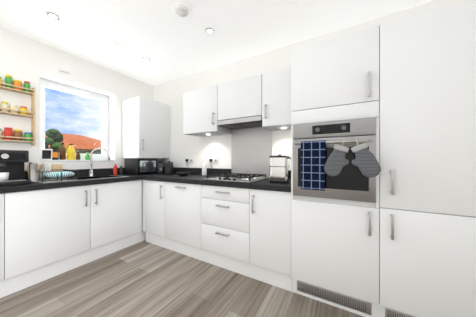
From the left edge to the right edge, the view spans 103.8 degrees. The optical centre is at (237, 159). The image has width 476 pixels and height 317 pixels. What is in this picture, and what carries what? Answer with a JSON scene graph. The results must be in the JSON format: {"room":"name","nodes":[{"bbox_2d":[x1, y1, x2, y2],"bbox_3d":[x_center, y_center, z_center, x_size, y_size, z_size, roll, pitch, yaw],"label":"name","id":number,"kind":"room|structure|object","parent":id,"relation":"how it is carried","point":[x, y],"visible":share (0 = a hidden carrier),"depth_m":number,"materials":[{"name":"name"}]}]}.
{"room":"kitchen","nodes":[
{"label":"kitchen","id":0,"kind":"room"},
{"bbox_2d":[0,27,152,170],"bbox_3d":[-2.785,-0.106,1.534,0.320,2.500,4.500,0,0,30],"label":"wall","id":1,"kind":"structure","parent":0,"point":[25,58],"depth_m":2.24,"materials":[{"name":"white paint"}]},
{"bbox_2d":[0,74,34,145],"bbox_3d":[-2.408,-0.515,1.823,0.083,0.708,0.575,0,0,30],"label":"shelf","id":2,"kind":"object","parent":1,"relation":"attached to","point":[9,135],"visible":0.98,"depth_m":1.95,"materials":[{"name":"brown wood"}]},
{"bbox_2d":[40,78,108,159],"bbox_3d":[-2.232,-0.501,2.583,0.115,1.002,0.822,0,0,30],"label":"window","id":3,"kind":"structure","parent":1,"relation":"in","point":[104,110],"depth_m":2.61,"materials":[{"name":"white plastic"}]},
{"bbox_2d":[40,160,114,161],"bbox_3d":[-2.143,0.011,2.532,0.150,0.023,0.806,0,0,30],"label":"window sill","id":4,"kind":"structure","parent":1,"relation":"attached to","point":[74,160],"depth_m":2.42,"materials":[{"name":"white plastic"}]},
{"bbox_2d":[40,149,52,159],"bbox_3d":[-2.272,-0.065,2.215,0.032,0.130,0.100,0,0,30],"label":"photo frame","id":5,"kind":"object","parent":4,"relation":"on","point":[45,154],"visible":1,"depth_m":2.21,"materials":[{"name":"white plastic"}]},
{"bbox_2d":[52,150,58,159],"bbox_3d":[-2.274,-0.064,2.310,0.062,0.125,0.065,0,0,30],"label":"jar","id":6,"kind":"object","parent":4,"relation":"on","point":[55,154],"visible":0.67,"depth_m":2.30,"materials":[{"name":"orange glass"}]},
{"bbox_2d":[59,142,65,159],"bbox_3d":[-2.232,-0.112,2.376,0.060,0.221,0.058,0,0,30],"label":"bottle","id":7,"kind":"object","parent":4,"relation":"on","point":[62,152],"visible":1,"depth_m":2.36,"materials":[{"name":"brown glass"}]},
{"bbox_2d":[67,144,74,159],"bbox_3d":[-2.190,-0.106,2.449,0.084,0.211,0.082,0,0,30],"label":"bottle","id":8,"kind":"object","parent":4,"relation":"on","point":[70,152],"visible":1,"depth_m":2.42,"materials":[{"name":"yellow plastic"}]},
{"bbox_2d":[76,151,79,159],"bbox_3d":[-2.153,-0.061,2.515,0.044,0.121,0.043,0,0,30],"label":"bottle","id":9,"kind":"object","parent":4,"relation":"on","point":[78,156],"visible":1,"depth_m":2.50,"materials":[{"name":"brown glass"}]},
{"bbox_2d":[85,153,89,159],"bbox_3d":[-2.101,-0.051,2.606,0.056,0.101,0.055,0,0,30],"label":"bottle","id":10,"kind":"object","parent":4,"relation":"on","point":[87,156],"visible":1,"depth_m":2.59,"materials":[{"name":"green"}]},
{"bbox_2d":[122,96,169,158],"bbox_3d":[-1.479,-0.476,3.055,0.482,0.900,0.556,0,0,30],"label":"upper cabinet","id":11,"kind":"object","parent":1,"relation":"attached to","point":[145,128],"visible":1,"depth_m":2.87,"materials":[{"name":"white wood"}]},
{"bbox_2d":[0,240,363,316],"bbox_3d":[-0.589,1.204,0.459,5.200,0.120,4.800,0,0,30],"label":"floor","id":12,"kind":"structure","parent":0,"point":[144,278],"depth_m":1.60,"materials":[{"name":"laminate"}]},
{"bbox_2d":[0,180,145,297],"bbox_3d":[-1.878,0.709,2.201,0.632,0.868,2.437,0,0,30],"label":"base cabinet","id":13,"kind":"object","parent":12,"relation":"on","point":[45,234],"visible":0.96,"depth_m":1.86,"materials":[{"name":"white wood"}]},
{"bbox_2d":[0,168,140,193],"bbox_3d":[-2.040,0.264,1.928,0.619,0.279,1.800,0,0,30],"label":"countertop","id":14,"kind":"structure","parent":13,"relation":"on","point":[106,175],"depth_m":2.09,"materials":[{"name":"black stone"}]},
{"bbox_2d":[0,150,29,185],"bbox_3d":[-2.155,0.066,1.691,0.380,0.315,0.295,0,0,30],"label":"coffee machine","id":15,"kind":"object","parent":14,"relation":"on","point":[12,167],"visible":1,"depth_m":1.68,"materials":[{"name":"black plastic"}]},
{"bbox_2d":[29,162,37,182],"bbox_3d":[-1.977,0.122,1.803,0.064,0.201,0.064,0,0,30],"label":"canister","id":16,"kind":"object","parent":14,"relation":"on","point":[33,172],"visible":0.9,"depth_m":1.78,"materials":[{"name":"silver metal"}]},
{"bbox_2d":[27,164,62,179],"bbox_3d":[-2.204,0.135,2.147,0.050,0.170,0.290,0,0,30],"label":"chopping board","id":17,"kind":"object","parent":14,"relation":"on","point":[55,167],"visible":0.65,"depth_m":2.20,"materials":[{"name":"brown wood"}]},
{"bbox_2d":[38,163,78,182],"bbox_3d":[-1.980,0.124,2.030,0.377,0.189,0.309,0,0,30],"label":"dish rack","id":18,"kind":"object","parent":14,"relation":"on","point":[45,172],"visible":0.9,"depth_m":1.97,"materials":[{"name":"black metal"}]},
{"bbox_2d":[89,148,109,176],"bbox_3d":[-1.885,0.026,2.536,0.139,0.387,0.220,0,0,30],"label":"faucet","id":19,"kind":"object","parent":14,"relation":"on","point":[91,170],"visible":1,"depth_m":2.49,"materials":[{"name":"silver metal"}]},
{"bbox_2d":[113,164,122,174],"bbox_3d":[-1.779,0.142,2.769,0.134,0.161,0.054,0,0,-1],"label":"bottles","id":20,"kind":"object","parent":14,"relation":"on","point":[115,170],"visible":1,"depth_m":2.75,"materials":[{"name":"red plastic"}]},
{"bbox_2d":[141,167,290,191],"bbox_3d":[-0.558,0.198,2.487,2.645,0.148,0.637,0,0,30],"label":"countertop","id":21,"kind":"structure","parent":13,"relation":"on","point":[195,176],"depth_m":2.17,"materials":[{"name":"black stone"}]},
{"bbox_2d":[124,159,162,174],"bbox_3d":[-1.504,0.103,3.009,0.380,0.240,0.430,0,0,30],"label":"microwave","id":22,"kind":"object","parent":21,"relation":"on","point":[140,166],"visible":1,"depth_m":2.86,"materials":[{"name":"black plastic"}]},
{"bbox_2d":[164,161,173,174],"bbox_3d":[-1.061,0.117,2.912,0.211,0.211,0.150,0,0,30],"label":"kettle","id":23,"kind":"object","parent":21,"relation":"on","point":[169,168],"visible":1,"depth_m":2.86,"materials":[{"name":"black plastic"}]},
{"bbox_2d":[176,172,189,175],"bbox_3d":[-0.770,0.198,2.632,0.190,0.050,0.190,0,0,30],"label":"bowl","id":24,"kind":"object","parent":21,"relation":"on","point":[183,173],"visible":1,"depth_m":2.58,"materials":[{"name":"black plastic"}]},
{"bbox_2d":[202,159,206,175],"bbox_3d":[-0.484,0.105,2.688,0.068,0.236,0.067,0,0,30],"label":"bottle","id":25,"kind":"object","parent":21,"relation":"on","point":[204,168],"visible":1,"depth_m":2.66,"materials":[{"name":"white plastic"}]},
{"bbox_2d":[204,173,267,182],"bbox_3d":[-0.008,0.196,2.170,0.580,0.054,0.500,0,0,30],"label":"cooktop","id":26,"kind":"object","parent":21,"relation":"in","point":[239,177],"visible":1,"depth_m":2.05,"materials":[{"name":"silver metal"}]},
{"bbox_2d":[269,154,290,182],"bbox_3d":[0.444,0.084,1.873,0.218,0.279,0.169,0,0,30],"label":"steamer","id":27,"kind":"object","parent":21,"relation":"on","point":[279,166],"visible":0.94,"depth_m":1.81,"materials":[{"name":"silver metal"}]},
{"bbox_2d":[143,180,291,291],"bbox_3d":[-0.296,0.709,2.341,2.046,0.868,0.632,0,0,30],"label":"base cabinet","id":28,"kind":"object","parent":12,"relation":"on","point":[245,232],"visible":0.98,"depth_m":1.92,"materials":[{"name":"white wood"}]},
{"bbox_2d":[291,0,475,316],"bbox_3d":[1.094,0.108,1.480,1.218,2.069,0.756,0,0,30],"label":"tall kitchen cabinet","id":29,"kind":"object","parent":12,"relation":"on","point":[383,170],"visible":1,"depth_m":1.25,"materials":[{"name":"white"}]},
{"bbox_2d":[293,117,380,202],"bbox_3d":[0.812,0.000,1.596,0.569,0.584,0.679,0,0,30],"label":"oven","id":30,"kind":"object","parent":29,"relation":"in","point":[338,159],"depth_m":1.36,"materials":[{"name":"grey metal"}]},
{"bbox_2d":[0,0,434,85],"bbox_3d":[-0.589,-1.416,0.459,5.200,0.120,4.800,0,0,30],"label":"ceiling","id":31,"kind":"structure","parent":0,"point":[166,39],"depth_m":1.90,"materials":[{"name":"white paint"}]},
{"bbox_2d":[46,12,59,19],"bbox_3d":[-1.739,-1.351,1.756,0.100,0.005,0.100,0,0,30],"label":"recessed light","id":32,"kind":"object","parent":31,"relation":"in","point":[52,15],"visible":1,"depth_m":1.75,"materials":[{"name":"silver metal"}]},
{"bbox_2d":[101,35,121,47],"bbox_3d":[-1.437,-1.327,2.125,0.190,0.055,0.190,0,0,30],"label":"recessed light","id":33,"kind":"object","parent":31,"relation":"in","point":[111,41],"visible":1,"depth_m":2.08,"materials":[{"name":"white"}]},
{"bbox_2d":[175,4,188,16],"bbox_3d":[-0.507,-1.329,1.677,0.120,0.053,0.120,0,0,30],"label":"smoke detector","id":34,"kind":"object","parent":31,"relation":"attached to","point":[181,10],"visible":0.98,"depth_m":1.65,"materials":[{"name":"white plastic"}]},
{"bbox_2d":[205,28,213,34],"bbox_3d":[-0.299,-1.351,1.962,0.100,0.005,0.100,0,0,30],"label":"recessed light","id":35,"kind":"object","parent":31,"relation":"in","point":[209,31],"visible":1,"depth_m":1.96,"materials":[{"name":"silver metal"}]},
{"bbox_2d":[153,0,463,170],"bbox_3d":[0.522,-0.106,2.415,5.200,2.500,0.300,0,0,30],"label":"wall","id":36,"kind":"structure","parent":0,"point":[182,145],"depth_m":2.67,"materials":[{"name":"white paint"}]},
{"bbox_2d":[185,157,192,165],"bbox_3d":[-0.781,0.034,2.956,0.150,0.155,0.041,0,0,30],"label":"electrical outlet","id":37,"kind":"object","parent":36,"relation":"attached to","point":[188,159],"visible":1,"depth_m":2.96,"materials":[{"name":"white plastic"}]},
{"bbox_2d":[183,85,230,136],"bbox_3d":[-0.428,-0.641,2.588,0.578,0.570,0.333,0,0,30],"label":"upper cabinet","id":38,"kind":"object","parent":36,"relation":"attached to","point":[200,106],"depth_m":2.43,"materials":[{"name":"white"}]},
{"bbox_2d":[209,157,217,167],"bbox_3d":[-0.363,0.034,2.719,0.150,0.155,0.041,0,0,30],"label":"electrical outlet","id":39,"kind":"object","parent":36,"relation":"attached to","point":[213,159],"visible":1,"depth_m":2.72,"materials":[{"name":"white plastic"}]},
{"bbox_2d":[219,74,262,120],"bbox_3d":[0.082,-0.705,2.298,0.586,0.442,0.333,0,0,30],"label":"upper cabinet","id":40,"kind":"object","parent":36,"relation":"attached to","point":[241,98],"depth_m":2.13,"materials":[{"name":"white"}]},
{"bbox_2d":[217,115,261,128],"bbox_3d":[0.080,-0.448,2.295,0.582,0.064,0.331,0,0,30],"label":"extractor hood","id":41,"kind":"object","parent":40,"relation":"attached to","point":[247,122],"visible":0.77,"depth_m":2.19,"materials":[{"name":"silver metal"}]},
{"bbox_2d":[231,127,271,177],"bbox_3d":[0.163,-0.100,2.441,0.582,0.645,0.004,0,0,30],"label":"backsplash","id":42,"kind":"structure","parent":36,"relation":"attached to","point":[251,150],"depth_m":2.43,"materials":[{"name":"silver metal"}]},
{"bbox_2d":[259,67,291,130],"bbox_3d":[0.504,-0.641,2.059,0.376,0.570,0.333,0,0,30],"label":"upper cabinet","id":43,"kind":"object","parent":36,"relation":"attached to","point":[267,96],"depth_m":1.93,"materials":[{"name":"white wood"}]},
{"label":"outside","id":44,"kind":"structure","parent":0,"visible":0},
{"bbox_3d":[-25.319,4.194,22.673,59.650,0.100,90.000,0,0,30],"label":"ground","id":45,"kind":"structure","parent":44,"visible":0},
{"bbox_2d":[45,129,64,149],"bbox_3d":[-7.485,1.406,7.279,1.104,5.476,1.125,0,0,30],"label":"tree","id":46,"kind":"object","parent":45,"relation":"on","point":[54,135],"depth_m":7.18,"materials":[{"name":"green plant"}]},
{"bbox_2d":[52,143,67,152],"bbox_3d":[-7.075,1.741,7.480,0.741,4.805,0.711,0,0,30],"label":"tree","id":47,"kind":"object","parent":45,"relation":"on","point":[57,147],"depth_m":7.17,"materials":[{"name":"green plant"}]},
{"bbox_2d":[45,133,100,153],"bbox_3d":[-13.498,1.119,18.833,12.700,6.050,21.700,0,0,30],"label":"house","id":48,"kind":"structure","parent":45,"relation":"on","point":[83,142],"depth_m":12.95,"materials":[{"name":"tile"}]}
]}

